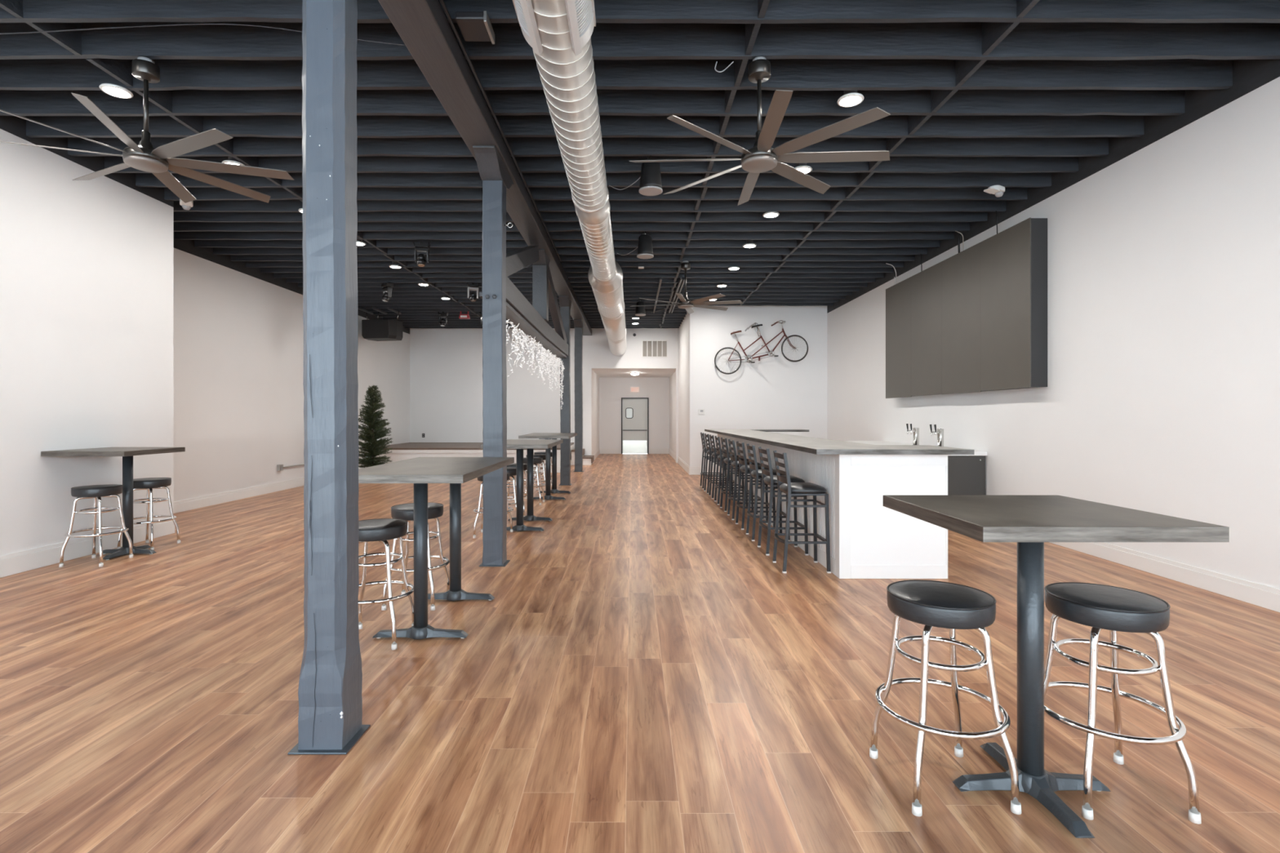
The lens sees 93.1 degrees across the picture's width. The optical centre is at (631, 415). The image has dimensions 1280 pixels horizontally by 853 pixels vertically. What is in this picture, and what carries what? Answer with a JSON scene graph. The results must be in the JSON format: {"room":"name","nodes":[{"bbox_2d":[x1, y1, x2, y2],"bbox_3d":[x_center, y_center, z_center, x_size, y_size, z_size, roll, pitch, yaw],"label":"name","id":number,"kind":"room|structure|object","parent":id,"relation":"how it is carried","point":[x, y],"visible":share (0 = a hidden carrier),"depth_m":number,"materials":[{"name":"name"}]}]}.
{"room":"entertainment venue","nodes":[
{"label":"entertainment venue","id":0,"kind":"room"},
{"bbox_2d":[0,128,173,555],"bbox_3d":[-5.680,-0.552,1.990,0.200,3.965,10.780,0,0,0],"label":"wall","id":1,"kind":"structure","parent":0,"point":[86,267],"depth_m":6.06,"materials":[{"name":"white paint"}]},
{"bbox_2d":[0,115,173,207],"bbox_3d":[-5.680,-2.703,1.990,0.200,0.335,10.780,0,0,0],"label":"trim","id":2,"kind":"structure","parent":1,"relation":"attached to","point":[14,125],"depth_m":6.07,"materials":[{"name":"paint"}]},
{"bbox_2d":[0,518,174,577],"bbox_3d":[-5.571,1.335,2.090,0.018,0.190,10.580,0,0,0],"label":"baseboard","id":3,"kind":"structure","parent":1,"relation":"attached to","point":[14,563],"depth_m":5.97,"materials":[{"name":"white paint"}]},
{"bbox_2d":[173,248,409,502],"bbox_3d":[-6.800,-0.512,12.840,0.200,3.885,10.920,0,0,0],"label":"wall","id":4,"kind":"structure","parent":0,"point":[238,336],"depth_m":10.44,"materials":[{"name":"white paint"}]},
{"bbox_2d":[173,466,365,513],"bbox_3d":[-6.691,1.345,11.290,0.018,0.170,7.820,0,0,0],"label":"baseboard","id":5,"kind":"structure","parent":4,"relation":"attached to","point":[183,505],"depth_m":10.18,"materials":[{"name":"white paint"}]},
{"bbox_2d":[276,463,304,471],"bbox_3d":[-6.671,0.988,13.310,0.058,0.115,3.740,0,0,0],"label":"outlet box","id":6,"kind":"object","parent":4,"relation":"attached to","point":[279,467],"visible":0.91,"depth_m":11.51,"materials":[{"name":"grey metal"}]},
{"bbox_2d":[173,231,409,333],"bbox_3d":[-6.800,-2.663,12.840,0.200,0.415,10.920,0,0,0],"label":"trim","id":7,"kind":"structure","parent":4,"relation":"attached to","point":[187,246],"depth_m":10.35,"materials":[{"name":"paint"}]},
{"bbox_2d":[409,328,678,455],"bbox_3d":[-2.750,-0.720,18.400,8.300,4.300,0.200,0,0,0],"label":"wall","id":8,"kind":"structure","parent":0,"point":[446,401],"depth_m":18.30,"materials":[{"name":"white paint"}]},
{"bbox_2d":[641,339,667,357],"bbox_3d":[0.690,-2.020,18.290,0.780,0.540,0.020,0,0,0],"label":"air vent","id":9,"kind":"object","parent":8,"relation":"in","point":[646,343],"visible":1,"depth_m":18.28,"materials":[{"name":"white metal"}]},
{"bbox_2d":[591,368,599,455],"bbox_3d":[-1.320,0.003,20.580,0.200,2.855,4.160,0,0,0],"label":"wall","id":10,"kind":"structure","parent":0,"point":[595,379],"depth_m":20.34,"materials":[{"name":"white paint"}]},
{"bbox_2d":[592,368,675,377],"bbox_3d":[0.090,-1.475,20.680,3.020,0.100,4.360,0,0,0],"label":"ceiling","id":11,"kind":"structure","parent":0,"point":[600,372],"depth_m":20.12,"materials":[{"name":"white paint"}]},
{"bbox_2d":[599,377,669,453],"bbox_3d":[0.090,0.003,22.760,3.020,2.855,0.200,0,0,0],"label":"wall","id":12,"kind":"structure","parent":0,"point":[611,389],"depth_m":22.66,"materials":[{"name":"white paint"}]},
{"bbox_2d":[599,448,619,453],"bbox_3d":[-0.835,1.330,22.651,0.770,0.200,0.018,0,0,0],"label":"baseboard","id":13,"kind":"structure","parent":12,"relation":"attached to","point":[602,451],"depth_m":22.64,"materials":[{"name":"white paint"}]},
{"bbox_2d":[630,386,639,392],"bbox_3d":[0.115,-0.970,22.640,0.330,0.200,0.037,0,0,0],"label":"exit sign","id":14,"kind":"object","parent":12,"relation":"attached to","point":[633,389],"visible":1,"depth_m":22.63,"materials":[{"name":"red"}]},
{"bbox_2d":[621,397,648,453],"bbox_3d":[0.115,0.380,22.715,1.030,2.100,0.170,0,0,0],"label":"door","id":15,"kind":"structure","parent":12,"relation":"in","point":[634,411],"depth_m":22.69,"materials":[{"name":"white metal"}]},
{"bbox_2d":[649,448,669,453],"bbox_3d":[1.040,1.330,22.651,0.720,0.200,0.018,0,0,0],"label":"baseboard","id":16,"kind":"structure","parent":12,"relation":"attached to","point":[652,451],"depth_m":22.64,"materials":[{"name":"white paint"}]},
{"bbox_2d":[0,453,1279,852],"bbox_3d":[-0.990,1.480,9.900,11.820,0.100,26.600,0,0,0],"label":"floor","id":17,"kind":"structure","parent":0,"point":[639,674],"depth_m":3.07,"materials":[{"name":"brown wood"}]},
{"bbox_2d":[58,484,133,567],"bbox_3d":[-5.210,1.057,5.910,0.470,0.747,0.470,0,0,-2],"label":"stool","id":18,"kind":"object","parent":17,"relation":"on","point":[95,491],"visible":1,"depth_m":5.81,"materials":[{"name":"white metal"}]},
{"bbox_2d":[40,447,185,559],"bbox_3d":[-5.183,0.884,6.125,0.785,1.092,0.810,0,0,0],"label":"pedestal table","id":19,"kind":"object","parent":17,"relation":"on","point":[127,453],"visible":0.83,"depth_m":6.21,"materials":[{"name":"metal"}]},
{"bbox_2d":[116,477,180,550],"bbox_3d":[-5.250,1.057,6.600,0.470,0.747,0.470,0,0,2],"label":"stool","id":20,"kind":"object","parent":17,"relation":"on","point":[148,484],"visible":0.74,"depth_m":6.54,"materials":[{"name":"white metal"}]},
{"bbox_2d":[288,0,370,754],"bbox_3d":[-1.327,-0.492,2.676,0.248,3.844,0.880,0,0,0],"label":"timber post","id":21,"kind":"object","parent":17,"relation":"on","point":[330,718],"visible":1,"depth_m":2.58,"materials":[{"name":"wood"}]},
{"bbox_2d":[358,385,392,468],"bbox_3d":[-5.723,0.369,13.411,0.835,2.117,0.872,0,0,-21],"label":"tree","id":22,"kind":"object","parent":17,"relation":"on","point":[370,436],"visible":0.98,"depth_m":13.32,"materials":[{"name":"green plant"}]},
{"bbox_2d":[358,518,413,649],"bbox_3d":[-1.640,1.057,3.890,0.470,0.747,0.470,0,0,-1],"label":"stool","id":23,"kind":"object","parent":17,"relation":"on","point":[380,530],"visible":0.74,"depth_m":3.81,"materials":[{"name":"white metal"}]},
{"bbox_2d":[381,502,449,610],"bbox_3d":[-1.640,1.057,4.640,0.470,0.747,0.470,0,0,1],"label":"stool","id":24,"kind":"object","parent":17,"relation":"on","point":[435,510],"visible":0.62,"depth_m":4.52,"materials":[{"name":"white metal"}]},
{"bbox_2d":[358,457,514,639],"bbox_3d":[-1.379,0.888,4.293,0.793,1.084,1.535,0,0,0],"label":"pedestal table","id":25,"kind":"object","parent":17,"relation":"on","point":[419,471],"visible":0.99,"depth_m":3.88,"materials":[{"name":"metal"}]},
{"bbox_2d":[365,442,573,472],"bbox_3d":[-4.221,1.120,16.744,4.953,0.620,3.108,0,0,0],"label":"stage","id":26,"kind":"object","parent":17,"relation":"on","point":[402,451],"visible":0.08,"depth_m":15.23,"materials":[{"name":"white paint"}]},
{"bbox_2d":[472,145,513,566],"bbox_3d":[-1.299,-0.492,5.857,0.298,3.844,0.880,0,0,0],"label":"timber post","id":27,"kind":"object","parent":17,"relation":"on","point":[495,178],"visible":0.99,"depth_m":5.76,"materials":[{"name":"wood"}]},
{"bbox_2d":[472,472,513,538],"bbox_3d":[-1.655,1.057,7.250,0.470,0.747,0.470,0,0,0],"label":"stool","id":28,"kind":"object","parent":17,"relation":"on","point":[479,478],"visible":0.3,"depth_m":7.13,"materials":[{"name":"white metal"}]},
{"bbox_2d":[506,466,524,511],"bbox_3d":[-1.650,1.057,7.930,0.470,0.747,0.470,0,0,-6],"label":"stool","id":29,"kind":"object","parent":17,"relation":"on","point":[513,471],"visible":0.25,"depth_m":7.81,"materials":[{"name":"white metal"}]},
{"bbox_2d":[506,462,527,516],"bbox_3d":[-1.660,1.057,8.620,0.470,0.747,0.470,0,0,6],"label":"stool","id":30,"kind":"object","parent":17,"relation":"on","point":[513,464],"visible":0.28,"depth_m":8.56,"materials":[{"name":"white metal"}]},
{"bbox_2d":[480,439,563,531],"bbox_3d":[-1.400,0.888,8.010,0.800,1.084,1.580,0,0,0],"label":"pedestal table","id":31,"kind":"object","parent":17,"relation":"on","point":[518,444],"visible":0.94,"depth_m":7.48,"materials":[{"name":"wood"}]},
{"bbox_2d":[523,457,545,505],"bbox_3d":[-1.640,1.057,9.850,0.470,0.747,0.470,0,0,0],"label":"stool","id":32,"kind":"object","parent":17,"relation":"on","point":[537,460],"visible":0.57,"depth_m":9.74,"materials":[{"name":"white metal"}]},
{"bbox_2d":[524,454,545,498],"bbox_3d":[-1.660,1.057,10.620,0.470,0.747,0.470,0,0,-6],"label":"stool","id":33,"kind":"object","parent":17,"relation":"on","point":[543,456],"visible":0.29,"depth_m":10.49,"materials":[{"name":"white metal"}]},
{"bbox_2d":[533,451,551,490],"bbox_3d":[-1.650,1.057,11.420,0.470,0.747,0.470,0,0,3],"label":"stool","id":34,"kind":"object","parent":17,"relation":"on","point":[539,452],"visible":0.31,"depth_m":11.28,"materials":[{"name":"white metal"}]},
{"bbox_2d":[518,432,577,500],"bbox_3d":[-1.480,0.884,10.965,0.840,1.092,1.670,0,0,0],"label":"pedestal table","id":35,"kind":"object","parent":17,"relation":"on","point":[548,491],"visible":0.91,"depth_m":10.27,"materials":[{"name":"metal"}]},
{"bbox_2d":[558,296,571,485],"bbox_3d":[-1.374,-0.492,12.535,0.248,3.844,0.600,0,0,0],"label":"timber post","id":36,"kind":"object","parent":17,"relation":"on","point":[565,302],"visible":0.86,"depth_m":12.44,"materials":[{"name":"wood"}]},
{"bbox_2d":[573,319,583,471],"bbox_3d":[-1.361,-0.492,15.505,0.248,3.844,0.600,0,0,0],"label":"timber post","id":37,"kind":"object","parent":17,"relation":"on","point":[578,323],"visible":0.98,"depth_m":15.41,"materials":[{"name":"wood"}]},
{"bbox_2d":[571,448,594,465],"bbox_3d":[-1.441,1.212,17.850,0.602,0.435,0.860,0,0,0],"label":"steps","id":38,"kind":"structure","parent":17,"relation":"on","point":[587,460],"depth_m":17.45,"materials":[{"name":"white paint"}]},
{"bbox_2d":[699,432,724,488],"bbox_3d":[1.583,0.884,12.010,0.447,1.092,0.426,0,0,1],"label":"bar stool","id":39,"kind":"object","parent":17,"relation":"on","point":[702,473],"visible":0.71,"depth_m":11.86,"materials":[{"name":"grey metal"}]},
{"bbox_2d":[703,433,729,493],"bbox_3d":[1.583,0.884,11.310,0.447,1.092,0.426,0,0,-1],"label":"bar stool","id":40,"kind":"object","parent":17,"relation":"on","point":[708,452],"visible":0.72,"depth_m":11.21,"materials":[{"name":"grey metal"}]},
{"bbox_2d":[708,434,737,498],"bbox_3d":[1.583,0.884,10.610,0.447,1.092,0.426,0,0,0],"label":"bar stool","id":41,"kind":"object","parent":17,"relation":"on","point":[713,451],"visible":0.66,"depth_m":10.48,"materials":[{"name":"grey metal"}]},
{"bbox_2d":[714,435,743,505],"bbox_3d":[1.583,0.884,9.910,0.447,1.092,0.426,0,0,1],"label":"bar stool","id":42,"kind":"object","parent":17,"relation":"on","point":[720,457],"visible":0.68,"depth_m":9.75,"materials":[{"name":"grey metal"}]},
{"bbox_2d":[720,437,753,511],"bbox_3d":[1.583,0.884,9.210,0.447,1.092,0.426,0,0,-1],"label":"bar stool","id":43,"kind":"object","parent":17,"relation":"on","point":[727,460],"visible":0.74,"depth_m":9.05,"materials":[{"name":"grey metal"}]},
{"bbox_2d":[727,439,764,519],"bbox_3d":[1.583,0.884,8.510,0.447,1.092,0.426,0,0,0],"label":"bar stool","id":44,"kind":"object","parent":17,"relation":"on","point":[735,464],"visible":0.63,"depth_m":8.37,"materials":[{"name":"grey metal"}]},
{"bbox_2d":[735,441,775,529],"bbox_3d":[1.583,0.884,7.810,0.447,1.092,0.426,0,0,-1],"label":"bar stool","id":45,"kind":"object","parent":17,"relation":"on","point":[745,468],"visible":0.76,"depth_m":7.68,"materials":[{"name":"grey metal"}]},
{"bbox_2d":[745,444,790,541],"bbox_3d":[1.583,0.884,7.110,0.447,1.092,0.426,0,0,1],"label":"bar stool","id":46,"kind":"object","parent":17,"relation":"on","point":[756,473],"visible":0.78,"depth_m":6.98,"materials":[{"name":"grey metal"}]},
{"bbox_2d":[757,446,808,555],"bbox_3d":[1.583,0.884,6.410,0.447,1.092,0.426,0,0,-1],"label":"bar stool","id":47,"kind":"object","parent":17,"relation":"on","point":[771,479],"visible":0.86,"depth_m":6.25,"materials":[{"name":"grey metal"}]},
{"bbox_2d":[772,450,831,573],"bbox_3d":[1.583,0.884,5.710,0.447,1.092,0.426,0,0,0],"label":"bar stool","id":48,"kind":"object","parent":17,"relation":"on","point":[789,488],"visible":1,"depth_m":5.53,"materials":[{"name":"grey metal"}]},
{"bbox_2d":[717,431,947,578],"bbox_3d":[2.635,0.882,9.132,1.631,1.095,7.637,0,0,0],"label":"bar counter","id":49,"kind":"object","parent":17,"relation":"on","point":[868,539],"depth_m":5.32,"materials":[{"name":"white paint"}]},
{"bbox_2d":[704,429,974,454],"bbox_3d":[2.596,0.312,9.083,2.072,0.044,7.834,0,0,0],"label":"countertop","id":50,"kind":"structure","parent":49,"relation":"on","point":[816,446],"depth_m":5.78,"materials":[{"name":"laminate"}]},
{"bbox_2d":[869,579,1021,816],"bbox_3d":[1.200,1.057,2.365,0.470,0.747,0.470,0,0,-2],"label":"stool","id":51,"kind":"object","parent":17,"relation":"on","point":[953,606],"visible":1,"depth_m":2.24,"materials":[{"name":"white metal"}]},
{"bbox_2d":[947,455,985,495],"bbox_3d":[4.308,0.983,8.826,0.785,0.895,1.547,0,0,0],"label":"cooler","id":52,"kind":"object","parent":17,"relation":"on","point":[966,473],"visible":0.16,"depth_m":8.06,"materials":[{"name":"grey metal"}]},
{"bbox_2d":[883,495,1229,838],"bbox_3d":[1.476,0.888,2.263,0.765,1.084,0.754,0,0,0],"label":"pedestal table","id":53,"kind":"object","parent":17,"relation":"on","point":[1030,522],"visible":0.9,"depth_m":2.28,"materials":[{"name":"wood"}]},
{"bbox_2d":[1044,582,1201,824],"bbox_3d":[1.815,1.057,2.330,0.470,0.747,0.470,0,0,3],"label":"stool","id":54,"kind":"object","parent":17,"relation":"on","point":[1113,609],"visible":0.93,"depth_m":2.21,"materials":[{"name":"white metal"}]},
{"bbox_3d":[4.308,0.982,10.460,0.785,0.895,1.680,0,0,0],"label":"bar cabinet","id":55,"kind":"object","parent":17,"relation":"on","visible":0},
{"bbox_2d":[844,440,986,455],"bbox_3d":[4.306,0.503,9.700,0.819,0.059,3.320,0,0,0],"label":"countertop","id":56,"kind":"structure","parent":55,"relation":"on","point":[873,442],"depth_m":10.26,"materials":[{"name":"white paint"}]},
{"bbox_2d":[906,423,919,444],"bbox_3d":[4.467,0.302,9.600,0.187,0.347,0.158,0,0,0],"label":"tower","id":57,"kind":"object","parent":56,"relation":"on","point":[916,430],"visible":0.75,"depth_m":9.56,"materials":[{"name":"silver metal"}]},
{"bbox_2d":[906,423,911,434],"bbox_3d":[4.423,0.213,9.652,0.101,0.170,0.054,0,0,0],"label":"faucet","id":58,"kind":"object","parent":57,"relation":"on","point":[907,424],"depth_m":9.66,"materials":[{"name":"black"}]},
{"bbox_2d":[910,423,915,434],"bbox_3d":[4.423,0.213,9.547,0.101,0.170,0.054,0,0,0],"label":"faucet","id":59,"kind":"object","parent":57,"relation":"on","point":[914,428],"depth_m":9.54,"materials":[{"name":"black"}]},
{"bbox_2d":[929,424,943,446],"bbox_3d":[4.467,0.302,8.840,0.187,0.347,0.158,0,0,0],"label":"tower","id":60,"kind":"object","parent":56,"relation":"on","point":[940,433],"visible":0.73,"depth_m":8.80,"materials":[{"name":"silver metal"}]},
{"bbox_2d":[929,424,934,435],"bbox_3d":[4.423,0.213,8.893,0.101,0.170,0.054,0,0,0],"label":"faucet","id":61,"kind":"object","parent":60,"relation":"on","point":[931,427],"depth_m":8.90,"materials":[{"name":"black"}]},
{"bbox_2d":[933,424,940,435],"bbox_3d":[4.423,0.213,8.787,0.101,0.170,0.054,0,0,0],"label":"faucet","id":62,"kind":"object","parent":60,"relation":"on","point":[938,433],"depth_m":8.78,"materials":[{"name":"black"}]},
{"bbox_2d":[0,0,1279,328],"bbox_3d":[-0.990,-2.784,7.550,11.820,0.413,21.900,0,0,0],"label":"ceiling","id":63,"kind":"structure","parent":0,"point":[978,95],"depth_m":5.20,"materials":[{"name":"paint"}]},
{"bbox_2d":[98,83,133,98],"bbox_3d":[-4.080,-2.567,4.800,0.208,0.021,0.208,0,0,0],"label":"recessed light","id":64,"kind":"object","parent":63,"relation":"in","point":[113,90],"visible":1,"depth_m":4.78,"materials":[{"name":"white plastic"}]},
{"bbox_2d":[0,56,293,203],"bbox_3d":[-3.526,-2.190,4.400,1.750,0.776,1.750,0,0,0],"label":"ceiling fan","id":65,"kind":"object","parent":63,"relation":"hanging from","point":[142,157],"visible":1,"depth_m":4.38,"materials":[{"name":"grey plastic"}]},
{"bbox_2d":[179,198,193,209],"bbox_3d":[-5.321,-2.531,7.241,0.130,0.093,0.290,0,0,-36],"label":"emergency light","id":66,"kind":"object","parent":63,"relation":"attached to","point":[187,206],"visible":0.82,"depth_m":7.26,"materials":[{"name":"white plastic"}]},
{"bbox_2d":[0,23,405,45],"bbox_3d":[-3.394,-2.541,4.014,3.812,0.089,0.078,0,0,-2],"label":"wire","id":67,"kind":"object","parent":63,"relation":"attached to","point":[179,24],"visible":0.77,"depth_m":4.00,"materials":[{"name":"grey metal"}]},
{"bbox_2d":[222,155,244,165],"bbox_3d":[-4.080,-2.713,6.215,0.208,0.313,0.208,0,0,0],"label":"light","id":68,"kind":"object","parent":63,"relation":"attached to","point":[231,160],"visible":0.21,"depth_m":6.16,"materials":[{"name":"white plastic"}]},
{"bbox_2d":[357,306,402,341],"bbox_3d":[-6.141,-2.226,14.824,0.879,0.712,0.848,0,0,0],"label":"loudspeaker","id":69,"kind":"object","parent":63,"relation":"hanging from","point":[376,330],"visible":0.98,"depth_m":14.69,"materials":[{"name":"black plastic"}]},
{"bbox_2d":[381,282,393,302],"bbox_3d":[-4.769,-2.396,11.790,0.237,0.366,0.177,0,0,40],"label":"light","id":70,"kind":"object","parent":63,"relation":"hanging from","point":[387,290],"visible":1,"depth_m":11.74,"materials":[{"name":"grey metal"}]},
{"bbox_2d":[389,261,401,268],"bbox_3d":[-4.080,-2.713,10.460,0.208,0.313,0.208,0,0,0],"label":"light","id":71,"kind":"object","parent":63,"relation":"attached to","point":[395,264],"visible":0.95,"depth_m":10.42,"materials":[{"name":"white plastic"}]},
{"bbox_2d":[413,241,430,266],"bbox_3d":[-3.127,-2.396,9.017,0.237,0.366,0.177,0,0,-11],"label":"light","id":72,"kind":"object","parent":63,"relation":"hanging from","point":[421,260],"visible":1,"depth_m":8.98,"materials":[{"name":"grey metal"}]},
{"bbox_2d":[437,311,448,326],"bbox_3d":[-4.689,-2.396,15.056,0.237,0.366,0.177,0,0,-2],"label":"light","id":73,"kind":"object","parent":63,"relation":"hanging from","point":[442,322],"visible":1,"depth_m":15.02,"materials":[{"name":"grey metal"}]},
{"bbox_2d":[458,311,470,319],"bbox_3d":[-4.140,-2.490,14.996,0.254,0.180,0.148,0,0,0],"label":"stage light","id":74,"kind":"object","parent":63,"relation":"hanging from","point":[461,316],"visible":1,"depth_m":14.93,"materials":[{"name":"red"}]},
{"bbox_2d":[466,282,479,302],"bbox_3d":[-3.085,-2.396,11.787,0.237,0.366,0.177,0,0,-20],"label":"light","id":75,"kind":"object","parent":63,"relation":"hanging from","point":[473,286],"visible":1,"depth_m":11.74,"materials":[{"name":"grey metal"}]},
{"bbox_2d":[454,10,494,44],"bbox_3d":[-1.028,-2.545,3.980,0.205,0.069,0.240,0,0,0],"label":"housing","id":76,"kind":"object","parent":63,"relation":"attached to","point":[474,26],"visible":1,"depth_m":3.94,"materials":[{"name":"grey metal"}]},
{"bbox_2d":[377,0,591,335],"bbox_3d":[-1.319,-2.497,7.550,0.322,0.163,21.500,0,0,0],"label":"timber beam","id":77,"kind":"structure","parent":63,"relation":"attached to","point":[423,26],"depth_m":4.62,"materials":[{"name":"wood"}]},
{"bbox_2d":[479,245,568,358],"bbox_3d":[-1.383,-1.777,9.195,0.235,1.274,6.485,0,0,0],"label":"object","id":78,"kind":"structure","parent":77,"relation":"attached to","point":[532,319],"depth_m":8.93,"materials":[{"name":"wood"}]},
{"bbox_2d":[506,319,564,408],"bbox_3d":[-1.420,-0.627,9.172,0.164,1.001,6.410,0,0,0],"label":"string lights","id":79,"kind":"object","parent":78,"relation":"hanging from","point":[557,362],"visible":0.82,"depth_m":8.89,"materials":[{"name":"white plastic"}]},
{"bbox_2d":[512,0,626,355],"bbox_3d":[-0.420,-2.189,7.550,0.552,0.782,21.480,0,0,0],"label":"spiral duct","id":80,"kind":"object","parent":63,"relation":"hanging from","point":[558,33],"visible":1,"depth_m":4.31,"materials":[{"name":"silver metal"}]},
{"bbox_2d":[512,0,542,56],"bbox_3d":[-0.570,-2.136,2.670,0.133,0.194,1.540,0,0,0],"label":"grille","id":81,"kind":"object","parent":80,"relation":"attached to","point":[526,12],"depth_m":3.21,"materials":[{"name":"silver metal"}]},
{"bbox_2d":[564,0,595,56],"bbox_3d":[-0.271,-2.136,2.670,0.133,0.194,1.540,0,0,0],"label":"grille","id":82,"kind":"object","parent":80,"relation":"attached to","point":[580,19],"depth_m":3.25,"materials":[{"name":"silver metal"}]},
{"bbox_2d":[635,298,645,315],"bbox_3d":[0.190,-2.400,13.418,0.236,0.360,0.236,0,0,0],"label":"light","id":83,"kind":"object","parent":63,"relation":"hanging from","point":[640,310],"visible":1,"depth_m":13.34,"materials":[{"name":"black metal"}]},
{"bbox_2d":[636,231,653,258],"bbox_3d":[0.187,-2.400,8.486,0.236,0.360,0.236,0,0,0],"label":"speaker","id":84,"kind":"object","parent":63,"relation":"hanging from","point":[645,249],"visible":1,"depth_m":8.40},
{"bbox_2d":[639,155,662,195],"bbox_3d":[0.187,-2.400,6.021,0.236,0.360,0.236,0,0,0],"label":"speaker","id":85,"kind":"object","parent":63,"relation":"hanging from","point":[651,184],"visible":0.92,"depth_m":5.94},
{"bbox_2d":[653,277,662,313],"bbox_3d":[0.545,-2.555,13.150,0.035,0.041,3.700,0,0,0],"label":"batten","id":86,"kind":"object","parent":63,"relation":"attached to","point":[660,278],"visible":1,"depth_m":12.58,"materials":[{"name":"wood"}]},
{"bbox_2d":[668,277,682,313],"bbox_3d":[0.925,-2.555,13.150,0.035,0.041,3.700,0,0,0],"label":"batten","id":87,"kind":"object","parent":63,"relation":"attached to","point":[681,278],"visible":1,"depth_m":12.61,"materials":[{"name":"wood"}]},
{"bbox_2d":[671,277,684,313],"bbox_3d":[0.985,-2.555,13.150,0.030,0.041,3.700,0,0,0],"label":"batten","id":88,"kind":"object","parent":63,"relation":"attached to","point":[683,280],"visible":0.86,"depth_m":12.50,"materials":[{"name":"wood"}]},
{"bbox_2d":[630,260,742,314],"bbox_3d":[0.898,-2.190,10.140,1.748,0.776,1.748,0,0,-13],"label":"ceiling fan","id":89,"kind":"object","parent":63,"relation":"hanging from","point":[686,304],"visible":1,"depth_m":10.06,"materials":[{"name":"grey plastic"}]},
{"bbox_2d":[742,240,756,248],"bbox_3d":[1.780,-2.713,9.166,0.208,0.313,0.208,0,0,0],"label":"light","id":90,"kind":"object","parent":63,"relation":"attached to","point":[749,244],"visible":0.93,"depth_m":9.13,"materials":[{"name":"white plastic"}]},
{"bbox_2d":[629,56,890,205],"bbox_3d":[0.925,-2.190,4.400,1.748,0.776,1.748,0,0,-22],"label":"ceiling fan","id":91,"kind":"object","parent":63,"relation":"hanging from","point":[761,157],"visible":1,"depth_m":4.33,"materials":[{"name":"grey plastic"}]},
{"bbox_2d":[762,211,779,217],"bbox_3d":[1.780,-2.713,7.756,0.208,0.313,0.208,0,0,0],"label":"light","id":92,"kind":"object","parent":63,"relation":"attached to","point":[771,214],"visible":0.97,"depth_m":7.73,"materials":[{"name":"white plastic"}]},
{"bbox_2d":[794,162,812,173],"bbox_3d":[1.780,-2.713,6.346,0.208,0.313,0.208,0,0,0],"label":"light","id":93,"kind":"object","parent":63,"relation":"attached to","point":[802,167],"visible":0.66,"depth_m":6.30,"materials":[{"name":"white plastic"}]},
{"bbox_2d":[836,90,864,106],"bbox_3d":[1.780,-2.713,4.936,0.208,0.313,0.208,0,0,0],"label":"light","id":94,"kind":"object","parent":63,"relation":"attached to","point":[850,98],"visible":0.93,"depth_m":4.91,"materials":[{"name":"white plastic"}]},
{"bbox_2d":[983,185,1004,197],"bbox_3d":[4.087,-2.531,6.835,0.290,0.093,0.130,0,0,-32],"label":"emergency light","id":95,"kind":"object","parent":63,"relation":"attached to","point":[998,190],"visible":1,"depth_m":6.81,"materials":[{"name":"white plastic"}]},
{"bbox_2d":[669,368,678,462],"bbox_3d":[1.470,0.003,20.480,0.260,2.855,4.360,0,0,0],"label":"wall","id":96,"kind":"structure","parent":0,"point":[673,379],"depth_m":20.21,"materials":[{"name":"white paint"}]},
{"bbox_2d":[678,311,688,465],"bbox_3d":[1.500,-0.720,16.675,0.200,4.300,3.650,0,0,0],"label":"wall","id":97,"kind":"structure","parent":0,"point":[683,330],"depth_m":16.39,"materials":[{"name":"white paint"}]},
{"bbox_2d":[677,456,689,475],"bbox_3d":[1.391,1.330,16.465,0.018,0.200,3.670,0,0,0],"label":"baseboard","id":98,"kind":"structure","parent":97,"relation":"attached to","point":[686,467],"depth_m":16.17,"materials":[{"name":"white paint"}]},
{"bbox_2d":[688,305,826,466],"bbox_3d":[3.060,-0.720,14.750,3.320,4.300,0.200,0,0,0],"label":"wall","id":99,"kind":"structure","parent":0,"point":[770,393],"depth_m":14.65,"materials":[{"name":"white paint"}]},
{"bbox_2d":[689,466,716,475],"bbox_3d":[3.060,1.330,14.641,3.320,0.200,0.018,0,0,0],"label":"baseboard","id":100,"kind":"structure","parent":99,"relation":"attached to","point":[694,470],"depth_m":14.63,"materials":[{"name":"white paint"}]},
{"bbox_2d":[714,320,808,374],"bbox_3d":[3.102,-1.623,14.480,2.252,1.272,0.352,0,0,0],"label":"bicycle","id":101,"kind":"object","parent":99,"relation":"attached to","point":[770,353],"visible":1,"depth_m":14.51,"materials":[{"name":"black metal"}]},
{"bbox_2d":[826,76,1279,589],"bbox_3d":[4.820,-0.520,5.725,0.200,3.900,18.250,0,0,0],"label":"wall","id":102,"kind":"structure","parent":0,"point":[1162,394],"depth_m":5.49,"materials":[{"name":"white paint"}]},
{"bbox_2d":[885,210,1047,398],"bbox_3d":[4.539,-1.460,8.832,0.362,2.312,3.913,0,0,0],"label":"wall panel","id":103,"kind":"object","parent":102,"relation":"attached to","point":[974,320],"visible":1,"depth_m":7.99,"materials":[{"name":"grey"}]},
{"bbox_2d":[826,59,1279,313],"bbox_3d":[4.820,-2.670,5.725,0.200,0.400,18.250,0,0,0],"label":"trim","id":104,"kind":"structure","parent":102,"relation":"attached to","point":[1248,75],"depth_m":5.75,"materials":[{"name":"paint"}]},
{"bbox_2d":[1048,542,1279,612],"bbox_3d":[4.711,1.347,5.725,0.018,0.165,17.850,0,0,0],"label":"baseboard","id":105,"kind":"structure","parent":102,"relation":"attached to","point":[1255,593],"depth_m":5.14,"materials":[{"name":"white paint"}]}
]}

